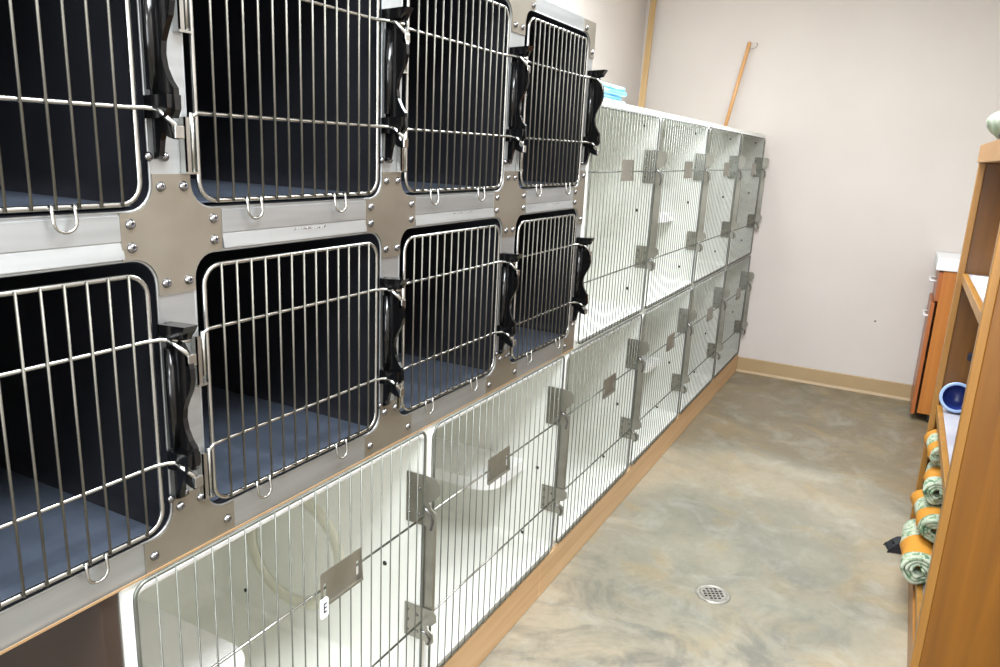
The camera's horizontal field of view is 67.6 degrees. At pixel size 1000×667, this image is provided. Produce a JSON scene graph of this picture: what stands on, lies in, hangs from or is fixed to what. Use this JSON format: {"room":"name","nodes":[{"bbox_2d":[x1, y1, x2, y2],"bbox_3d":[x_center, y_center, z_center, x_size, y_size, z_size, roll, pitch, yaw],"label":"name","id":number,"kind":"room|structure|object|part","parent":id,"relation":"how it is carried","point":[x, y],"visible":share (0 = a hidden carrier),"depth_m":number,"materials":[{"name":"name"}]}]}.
{"room":"veterinary clinic","nodes":[
{"label":"veterinary clinic","id":0,"kind":"room"},
{"bbox_2d":[547,0,646,106],"bbox_3d":[-0.930,-0.419,1.974,0.100,2.600,7.820,10,16,27],"label":"wall","id":1,"kind":"structure","parent":0,"point":[620,24],"depth_m":4.62,"materials":[{"name":"paint"}]},
{"bbox_2d":[478,371,927,666],"bbox_3d":[0.098,1.080,1.737,2.580,0.100,7.820,10,16,27],"label":"floor","id":2,"kind":"structure","parent":0,"point":[785,497],"depth_m":2.77,"materials":[{"name":"concrete"}]},
{"bbox_2d":[442,354,737,666],"bbox_3d":[0.369,0.692,2.885,0.038,0.125,5.198,10,16,27],"label":"baseboard","id":3,"kind":"structure","parent":2,"relation":"on","point":[561,553],"depth_m":2.62,"materials":[{"name":"brown wood"}]},
{"bbox_2d":[117,428,439,666],"bbox_3d":[-0.650,0.553,1.575,0.771,0.678,0.746,10,16,27],"label":"cage","id":4,"kind":"object","parent":3,"relation":"on","point":[341,573],"visible":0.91,"depth_m":1.79,"materials":[{"name":"laminate"}]},
{"bbox_2d":[0,593,122,666],"bbox_3d":[-0.851,0.627,1.250,0.694,0.674,0.026,10,16,27],"label":"panel","id":5,"kind":"object","parent":4,"relation":"attached to","point":[91,637],"visible":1,"depth_m":1.05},
{"bbox_2d":[0,260,203,613],"bbox_3d":[-0.822,0.101,0.972,0.675,0.476,0.513,10,16,27],"label":"cage","id":6,"kind":"object","parent":4,"relation":"on","point":[87,460],"visible":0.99,"depth_m":1.06,"materials":[{"name":"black metal"}]},
{"bbox_2d":[0,276,148,609],"bbox_3d":[-0.561,0.137,0.849,0.003,0.368,0.340,10,16,27],"label":"grille","id":7,"kind":"object","parent":6,"relation":"attached to","point":[14,292],"depth_m":0.92,"materials":[{"name":"silver metal"}]},
{"bbox_2d":[0,0,184,234],"bbox_3d":[-0.800,-0.369,0.856,0.675,0.491,0.513,10,16,27],"label":"cage","id":8,"kind":"object","parent":6,"relation":"on","point":[75,106],"visible":0.98,"depth_m":0.97,"materials":[{"name":"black metal"}]},
{"bbox_2d":[0,0,124,212],"bbox_3d":[-0.539,-0.320,0.736,0.003,0.401,0.340,10,16,27],"label":"grille","id":9,"kind":"object","parent":8,"relation":"attached to","point":[61,207],"depth_m":0.85,"materials":[{"name":"silver metal"}]},
{"bbox_3d":[-0.543,-0.321,0.738,0.007,0.404,0.399,10,16,27],"label":"door","id":10,"kind":"part","parent":8,"relation":"part of","materials":[{"name":"silver metal"}]},
{"bbox_2d":[0,0,595,654],"bbox_3d":[-0.226,-0.234,1.415,0.038,0.969,1.970,10,16,27],"label":"frame","id":11,"kind":"object","parent":4,"relation":"on","point":[172,232],"visible":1,"depth_m":1.11,"materials":[{"name":"grey metal"}]},
{"bbox_3d":[-0.440,-0.134,1.008,0.003,0.160,0.159,10,16,27],"label":"joint plate","id":12,"kind":"part","parent":11,"relation":"part of","materials":[{"name":"metal"}]},
{"bbox_3d":[-0.459,0.278,1.110,0.003,0.096,0.159,10,16,27],"label":"corner plate","id":13,"kind":"part","parent":11,"relation":"part of","materials":[{"name":"metal"}]},
{"bbox_3d":[-0.235,0.236,1.524,0.002,0.003,1.970,10,16,27],"label":"edge trim","id":14,"kind":"part","parent":11,"relation":"part of","materials":[{"name":"brown wood"}]},
{"bbox_3d":[-0.227,0.185,1.528,0.003,0.096,0.157,10,16,27],"label":"corner plate","id":15,"kind":"part","parent":11,"relation":"part of","materials":[{"name":"metal"}]},
{"bbox_3d":[-0.208,-0.227,1.426,0.003,0.160,0.157,10,16,27],"label":"joint plate","id":16,"kind":"part","parent":11,"relation":"part of","materials":[{"name":"metal"}]},
{"bbox_3d":[0.005,0.092,1.948,0.003,0.096,0.169,10,16,27],"label":"corner plate","id":17,"kind":"part","parent":11,"relation":"part of","materials":[{"name":"metal"}]},
{"bbox_3d":[0.025,-0.320,1.846,0.003,0.160,0.169,10,16,27],"label":"joint plate","id":18,"kind":"part","parent":11,"relation":"part of","materials":[{"name":"metal"}]},
{"bbox_3d":[0.045,-0.750,1.739,0.003,0.096,0.169,10,16,27],"label":"corner plate","id":19,"kind":"part","parent":11,"relation":"part of","materials":[{"name":"metal"}]},
{"bbox_3d":[0.213,0.009,2.324,0.003,0.096,0.085,10,16,27],"label":"corner plate","id":20,"kind":"part","parent":11,"relation":"part of","materials":[{"name":"metal"}]},
{"bbox_3d":[0.232,-0.403,2.221,0.003,0.160,0.085,10,16,27],"label":"joint plate","id":21,"kind":"part","parent":11,"relation":"part of","materials":[{"name":"metal"}]},
{"bbox_3d":[0.253,-0.834,2.115,0.003,0.096,0.085,10,16,27],"label":"corner plate","id":22,"kind":"part","parent":11,"relation":"part of","materials":[{"name":"metal"}]},
{"bbox_2d":[191,232,408,505],"bbox_3d":[-0.584,0.006,1.402,0.675,0.476,0.486,10,16,27],"label":"cage","id":23,"kind":"object","parent":4,"relation":"on","point":[287,343],"visible":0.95,"depth_m":1.47,"materials":[{"name":"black metal"}]},
{"bbox_2d":[173,0,413,219],"bbox_3d":[-0.562,-0.464,1.286,0.675,0.491,0.486,10,16,27],"label":"cage","id":24,"kind":"object","parent":23,"relation":"on","point":[283,98],"visible":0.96,"depth_m":1.39,"materials":[{"name":"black metal"}]},
{"bbox_2d":[208,0,370,201],"bbox_3d":[-0.308,-0.413,1.153,0.003,0.401,0.343,10,16,27],"label":"grille","id":25,"kind":"object","parent":24,"relation":"attached to","point":[214,114],"depth_m":1.16,"materials":[{"name":"silver metal"}]},
{"bbox_2d":[220,243,369,497],"bbox_3d":[-0.330,0.044,1.267,0.003,0.368,0.343,10,16,27],"label":"grille","id":26,"kind":"object","parent":23,"relation":"attached to","point":[339,444],"depth_m":1.25,"materials":[{"name":"silver metal"}]},
{"bbox_3d":[-0.189,0.686,1.762,0.089,0.095,0.002,10,16,27],"label":"latch plate","id":27,"kind":"part","parent":4,"relation":"part of","materials":[{"name":"silver metal"}]},
{"bbox_3d":[-0.174,0.381,1.687,0.089,0.133,0.002,10,16,27],"label":"latch plate","id":28,"kind":"part","parent":4,"relation":"part of","materials":[{"name":"grey metal"}]},
{"bbox_2d":[422,355,573,666],"bbox_3d":[-0.291,0.409,2.224,0.771,0.678,0.760,10,16,27],"label":"cage","id":29,"kind":"object","parent":3,"relation":"on","point":[498,462],"visible":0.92,"depth_m":2.36,"materials":[{"name":"laminate"}]},
{"bbox_2d":[394,217,522,415],"bbox_3d":[-0.352,-0.087,1.821,0.675,0.476,0.488,10,16,27],"label":"cage","id":30,"kind":"object","parent":29,"relation":"on","point":[447,340],"visible":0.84,"depth_m":1.88,"materials":[{"name":"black metal"}]},
{"bbox_2d":[411,225,495,410],"bbox_3d":[-0.099,-0.048,1.683,0.003,0.368,0.341,10,16,27],"label":"grille","id":31,"kind":"object","parent":30,"relation":"attached to","point":[434,398],"depth_m":1.67,"materials":[{"name":"silver metal"}]},
{"bbox_2d":[396,0,533,205],"bbox_3d":[-0.330,-0.557,1.705,0.675,0.491,0.488,10,16,27],"label":"cage","id":32,"kind":"object","parent":30,"relation":"on","point":[455,78],"visible":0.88,"depth_m":1.77,"materials":[{"name":"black metal"}]},
{"bbox_2d":[414,0,505,191],"bbox_3d":[-0.078,-0.505,1.569,0.003,0.401,0.341,10,16,27],"label":"grille","id":33,"kind":"object","parent":32,"relation":"attached to","point":[493,3],"depth_m":1.56,"materials":[{"name":"silver metal"}]},
{"bbox_2d":[507,208,594,363],"bbox_3d":[-0.122,-0.180,2.237,0.675,0.476,0.478,10,16,27],"label":"cage","id":34,"kind":"object","parent":29,"relation":"on","point":[542,301],"visible":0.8,"depth_m":2.28,"materials":[{"name":"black metal"}]},
{"bbox_3d":[0.129,-0.141,2.103,0.007,0.371,0.384,10,16,27],"label":"door","id":35,"kind":"part","parent":34,"relation":"part of","materials":[{"name":"silver metal"}]},
{"bbox_2d":[517,214,574,358],"bbox_3d":[0.132,-0.141,2.101,0.003,0.368,0.327,10,16,27],"label":"grille","id":36,"kind":"object","parent":34,"relation":"attached to","point":[524,355],"depth_m":2.09,"materials":[{"name":"silver metal"}]},
{"bbox_2d":[515,9,607,196],"bbox_3d":[-0.100,-0.649,2.121,0.675,0.491,0.478,10,16,27],"label":"cage","id":37,"kind":"object","parent":34,"relation":"on","point":[553,102],"visible":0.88,"depth_m":2.16,"materials":[{"name":"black metal"}]},
{"bbox_3d":[0.150,-0.599,1.990,0.007,0.404,0.384,10,16,27],"label":"door","id":38,"kind":"part","parent":37,"relation":"part of","materials":[{"name":"silver metal"}]},
{"bbox_2d":[526,18,586,186],"bbox_3d":[0.154,-0.598,1.988,0.003,0.401,0.327,10,16,27],"label":"grille","id":39,"kind":"object","parent":37,"relation":"attached to","point":[545,23],"depth_m":1.97,"materials":[{"name":"silver metal"}]},
{"bbox_3d":[0.174,0.541,2.417,0.089,0.095,0.002,10,16,27],"label":"latch plate","id":40,"kind":"part","parent":29,"relation":"part of","materials":[{"name":"grey metal"}]},
{"bbox_3d":[0.188,0.236,2.341,0.089,0.133,0.002,10,16,27],"label":"latch plate","id":41,"kind":"part","parent":29,"relation":"part of","materials":[{"name":"grey metal"}]},
{"bbox_2d":[552,313,648,546],"bbox_3d":[0.072,0.264,2.878,0.771,0.678,0.760,10,16,27],"label":"cage","id":42,"kind":"object","parent":3,"relation":"on","point":[604,373],"visible":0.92,"depth_m":3.02,"materials":[{"name":"metal"}]},
{"bbox_2d":[573,99,666,347],"bbox_3d":[0.120,-0.442,2.733,0.771,0.767,0.695,10,16,27],"label":"cage","id":43,"kind":"object","parent":42,"relation":"on","point":[623,183],"visible":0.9,"depth_m":2.85,"materials":[{"name":"laminate"}]},
{"bbox_2d":[604,97,624,103],"bbox_3d":[0.308,-0.832,2.676,0.143,0.032,0.441,10,16,27],"label":"pad","id":44,"kind":"object","parent":43,"relation":"on","point":[610,99],"visible":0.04,"depth_m":2.73,"materials":[{"name":"white fabric"}]},
{"bbox_2d":[601,81,626,100],"bbox_3d":[0.317,-0.873,2.673,0.147,0.048,0.414,10,16,27],"label":"pad","id":45,"kind":"object","parent":44,"relation":"on","point":[611,91],"visible":0.3,"depth_m":2.71,"materials":[{"name":"blue fabric"}]},
{"bbox_3d":[0.568,-0.291,2.901,0.089,0.095,0.002,10,16,27],"label":"latch plate","id":46,"kind":"part","parent":43,"relation":"part of","materials":[{"name":"grey metal"}]},
{"bbox_3d":[0.584,-0.623,2.819,0.089,0.133,0.002,10,16,27],"label":"latch plate","id":47,"kind":"part","parent":43,"relation":"part of","materials":[{"name":"silver metal"}]},
{"bbox_3d":[0.536,0.396,3.071,0.089,0.095,0.002,10,16,27],"label":"latch plate","id":48,"kind":"part","parent":42,"relation":"part of","materials":[{"name":"grey metal"}]},
{"bbox_3d":[0.550,0.091,2.996,0.089,0.133,0.002,10,16,27],"label":"latch plate","id":49,"kind":"part","parent":42,"relation":"part of","materials":[{"name":"grey metal"}]},
{"bbox_2d":[628,287,696,466],"bbox_3d":[0.434,0.119,3.533,0.771,0.678,0.760,10,16,27],"label":"cage","id":50,"kind":"object","parent":3,"relation":"on","point":[667,328],"visible":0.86,"depth_m":3.66,"materials":[{"name":"laminate"}]},
{"bbox_2d":[642,112,713,311],"bbox_3d":[0.467,-0.581,3.359,0.771,0.767,0.760,10,16,27],"label":"cage","id":51,"kind":"object","parent":50,"relation":"on","point":[686,175],"visible":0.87,"depth_m":3.49,"materials":[{"name":"metal"}]},
{"bbox_3d":[0.931,-0.437,3.555,0.089,0.095,0.002,10,16,27],"label":"latch plate","id":52,"kind":"part","parent":51,"relation":"part of","materials":[{"name":"grey metal"}]},
{"bbox_3d":[0.946,-0.768,3.473,0.089,0.133,0.002,10,16,27],"label":"latch plate","id":53,"kind":"part","parent":51,"relation":"part of","materials":[{"name":"silver metal"}]},
{"bbox_3d":[0.899,0.251,3.726,0.089,0.095,0.002,10,16,27],"label":"latch plate","id":54,"kind":"part","parent":50,"relation":"part of","materials":[{"name":"grey metal"}]},
{"bbox_3d":[0.913,-0.054,3.650,0.089,0.133,0.002,10,16,27],"label":"latch plate","id":55,"kind":"part","parent":50,"relation":"part of","materials":[{"name":"grey metal"}]},
{"bbox_2d":[678,269,729,414],"bbox_3d":[0.796,-0.027,4.187,0.771,0.678,0.760,10,16,27],"label":"cage","id":56,"kind":"object","parent":3,"relation":"on","point":[708,295],"visible":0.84,"depth_m":4.30,"materials":[{"name":"metal"}]},
{"bbox_3d":[1.261,0.106,4.380,0.089,0.095,0.002,10,16,27],"label":"latch plate","id":57,"kind":"part","parent":56,"relation":"part of","materials":[{"name":"grey metal"}]},
{"bbox_2d":[691,122,745,285],"bbox_3d":[0.829,-0.726,4.014,0.771,0.767,0.760,10,16,27],"label":"cage","id":58,"kind":"object","parent":56,"relation":"on","point":[723,141],"visible":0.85,"depth_m":4.14,"materials":[{"name":"metal"}]},
{"bbox_3d":[1.293,-0.582,4.210,0.089,0.095,0.002,10,16,27],"label":"latch plate","id":59,"kind":"part","parent":58,"relation":"part of","materials":[{"name":"grey metal"}]},
{"bbox_3d":[1.309,-0.913,4.128,0.089,0.133,0.002,10,16,27],"label":"latch plate","id":60,"kind":"part","parent":58,"relation":"part of","materials":[{"name":"silver metal"}]},
{"bbox_3d":[1.275,-0.199,4.304,0.089,0.133,0.002,10,16,27],"label":"latch plate","id":61,"kind":"part","parent":56,"relation":"part of","materials":[{"name":"grey metal"}]},
{"bbox_2d":[711,255,753,378],"bbox_3d":[1.159,-0.172,4.841,0.771,0.678,0.760,10,16,27],"label":"cage","id":62,"kind":"object","parent":3,"relation":"on","point":[738,276],"visible":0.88,"depth_m":4.94,"materials":[{"name":"metal"}]},
{"bbox_3d":[1.623,-0.040,5.034,0.089,0.095,0.002,10,16,27],"label":"latch plate","id":63,"kind":"part","parent":62,"relation":"part of","materials":[{"name":"grey metal"}]},
{"bbox_3d":[1.638,-0.345,4.959,0.089,0.133,0.002,10,16,27],"label":"latch plate","id":64,"kind":"part","parent":62,"relation":"part of","materials":[{"name":"grey metal"}]},
{"bbox_2d":[726,130,768,266],"bbox_3d":[1.192,-0.871,4.668,0.771,0.767,0.760,10,16,27],"label":"cage","id":65,"kind":"object","parent":62,"relation":"on","point":[752,144],"visible":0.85,"depth_m":4.77,"materials":[{"name":"laminate"}]},
{"bbox_2d":[638,0,656,107],"bbox_3d":[0.946,-1.800,4.784,0.038,0.957,0.466,6,14,13],"label":"wooden lath","id":66,"kind":"object","parent":65,"relation":"on","point":[642,97],"visible":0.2,"depth_m":4.76,"materials":[{"name":"brown wood"}]},
{"bbox_2d":[724,42,757,125],"bbox_3d":[1.507,-1.558,4.718,0.165,0.549,0.061,1,14,-8],"label":"wooden pole","id":67,"kind":"object","parent":65,"relation":"on","point":[748,48],"visible":0.91,"depth_m":4.71,"materials":[{"name":"brown wood"}]},
{"bbox_3d":[1.656,-0.727,4.864,0.089,0.095,0.002,10,16,27],"label":"latch plate","id":68,"kind":"part","parent":65,"relation":"part of","materials":[{"name":"grey metal"}]},
{"bbox_3d":[1.671,-1.058,4.782,0.089,0.133,0.002,10,16,27],"label":"latch plate","id":69,"kind":"part","parent":65,"relation":"part of","materials":[{"name":"grey metal"}]},
{"bbox_2d":[696,584,730,603],"bbox_3d":[0.711,0.868,2.491,0.114,0.004,0.114,10,16,27],"label":"floor drain","id":70,"kind":"object","parent":2,"relation":"on","point":[714,594],"visible":1,"depth_m":2.49,"materials":[{"name":"metal"}]},
{"bbox_2d":[883,536,900,553],"bbox_3d":[1.496,0.802,2.832,0.078,0.071,0.060,5,14,10],"label":"wedge","id":71,"kind":"object","parent":2,"relation":"on","point":[893,545],"visible":0.67,"depth_m":2.82,"materials":[{"name":"black rubber"}]},
{"bbox_2d":[910,251,960,421],"bbox_3d":[2.660,0.039,4.268,0.472,0.936,0.424,10,16,27],"label":"base cabinet","id":72,"kind":"object","parent":2,"relation":"on","point":[946,263],"visible":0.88,"depth_m":4.18,"materials":[{"name":"brown wood"}]},
{"bbox_3d":[2.474,0.109,4.377,0.020,0.650,0.385,10,16,27],"label":"cabinet door","id":73,"kind":"part","parent":72,"relation":"part of","materials":[{"name":"wood"}]},
{"bbox_3d":[2.474,-0.313,4.270,0.035,0.012,0.172,10,16,27],"label":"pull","id":74,"kind":"part","parent":72,"relation":"part of","materials":[{"name":"silver metal"}]},
{"bbox_3d":[2.507,-0.292,4.273,0.022,0.162,0.380,10,16,27],"label":"drawer","id":75,"kind":"part","parent":72,"relation":"part of","materials":[{"name":"brown wood"}]},
{"bbox_2d":[934,251,960,271],"bbox_3d":[2.688,-0.382,4.159,0.454,0.064,0.424,10,16,27],"label":"countertop","id":76,"kind":"structure","parent":72,"relation":"on","point":[944,261],"depth_m":4.07,"materials":[{"name":"white"}]},
{"bbox_2d":[907,139,999,666],"bbox_3d":[1.584,0.204,2.228,0.442,1.498,1.080,10,16,27],"label":"wooden shelf","id":77,"kind":"object","parent":2,"relation":"on","point":[954,616],"visible":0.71,"depth_m":1.93,"materials":[{"name":"brown wood"}]},
{"bbox_2d":[900,519,933,583],"bbox_3d":[1.399,0.724,2.486,0.122,0.098,0.323,10,16,27],"label":"rolled blanket","id":78,"kind":"object","parent":77,"relation":"on","point":[916,550],"visible":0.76,"depth_m":2.40,"materials":[{"name":"fabric"}]},
{"bbox_2d":[910,489,941,542],"bbox_3d":[1.472,0.618,2.539,0.116,0.094,0.284,9,15,22],"label":"rolled blanket","id":79,"kind":"object","parent":78,"relation":"on","point":[927,514],"visible":0.62,"depth_m":2.47,"materials":[{"name":"fabric"}]},
{"bbox_2d":[922,462,942,504],"bbox_3d":[1.534,0.517,2.599,0.109,0.088,0.265,11,16,30],"label":"rolled blanket","id":80,"kind":"object","parent":79,"relation":"on","point":[932,490],"visible":0.6,"depth_m":2.52,"materials":[{"name":"green fabric"}]},
{"bbox_2d":[924,429,939,466],"bbox_3d":[1.595,0.414,2.693,0.104,0.087,0.245,9,15,24],"label":"rolled blanket","id":81,"kind":"object","parent":80,"relation":"on","point":[931,437],"visible":0.44,"depth_m":2.65,"materials":[{"name":"fabric"}]},
{"bbox_2d":[939,382,965,412],"bbox_3d":[1.654,0.226,2.706,0.110,0.108,0.073,10,16,27],"label":"pet bowl","id":82,"kind":"object","parent":77,"relation":"on","point":[951,396],"visible":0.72,"depth_m":2.71,"materials":[{"name":"blue ceramic"}]},
{"bbox_3d":[1.344,0.335,1.779,0.417,1.438,0.020,10,16,27],"label":"panel","id":83,"kind":"part","parent":77,"relation":"part of","materials":[{"name":"brown wood"}]},
{"bbox_3d":[1.843,0.135,2.680,0.417,1.438,0.020,10,16,27],"label":"panel","id":84,"kind":"part","parent":77,"relation":"part of","materials":[{"name":"brown wood"}]},
{"bbox_2d":[967,353,972,360],"bbox_3d":[1.723,0.179,2.687,0.101,0.228,0.070,10,16,27],"label":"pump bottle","id":85,"kind":"object","parent":77,"relation":"on","point":[969,356],"visible":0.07,"depth_m":2.67,"materials":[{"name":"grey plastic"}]},
{"bbox_2d":[973,276,987,296],"bbox_3d":[1.611,-0.134,2.336,0.195,0.003,0.550,10,16,27],"label":"paper sheet","id":86,"kind":"object","parent":77,"relation":"on","point":[980,281],"visible":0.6,"depth_m":2.46,"materials":[{"name":"white paper"}]},
{"bbox_2d":[986,111,999,138],"bbox_3d":[1.551,-0.663,2.134,0.249,0.225,0.368,10,16,27],"label":"cloth","id":87,"kind":"object","parent":77,"relation":"on","point":[993,121],"visible":0.94,"depth_m":2.17,"materials":[{"name":"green fabric"}]},
{"bbox_2d":[638,0,999,384],"bbox_3d":[1.995,-0.964,4.728,2.380,2.600,0.100,10,16,27],"label":"wall","id":88,"kind":"structure","parent":0,"point":[872,115],"depth_m":4.61,"materials":[{"name":"paint"}]},
{"bbox_2d":[736,356,916,401],"bbox_3d":[2.291,0.324,4.782,1.515,0.103,0.016,10,16,27],"label":"baseboard","id":89,"kind":"structure","parent":88,"relation":"attached to","point":[902,391],"depth_m":4.87,"materials":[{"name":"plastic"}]}
]}

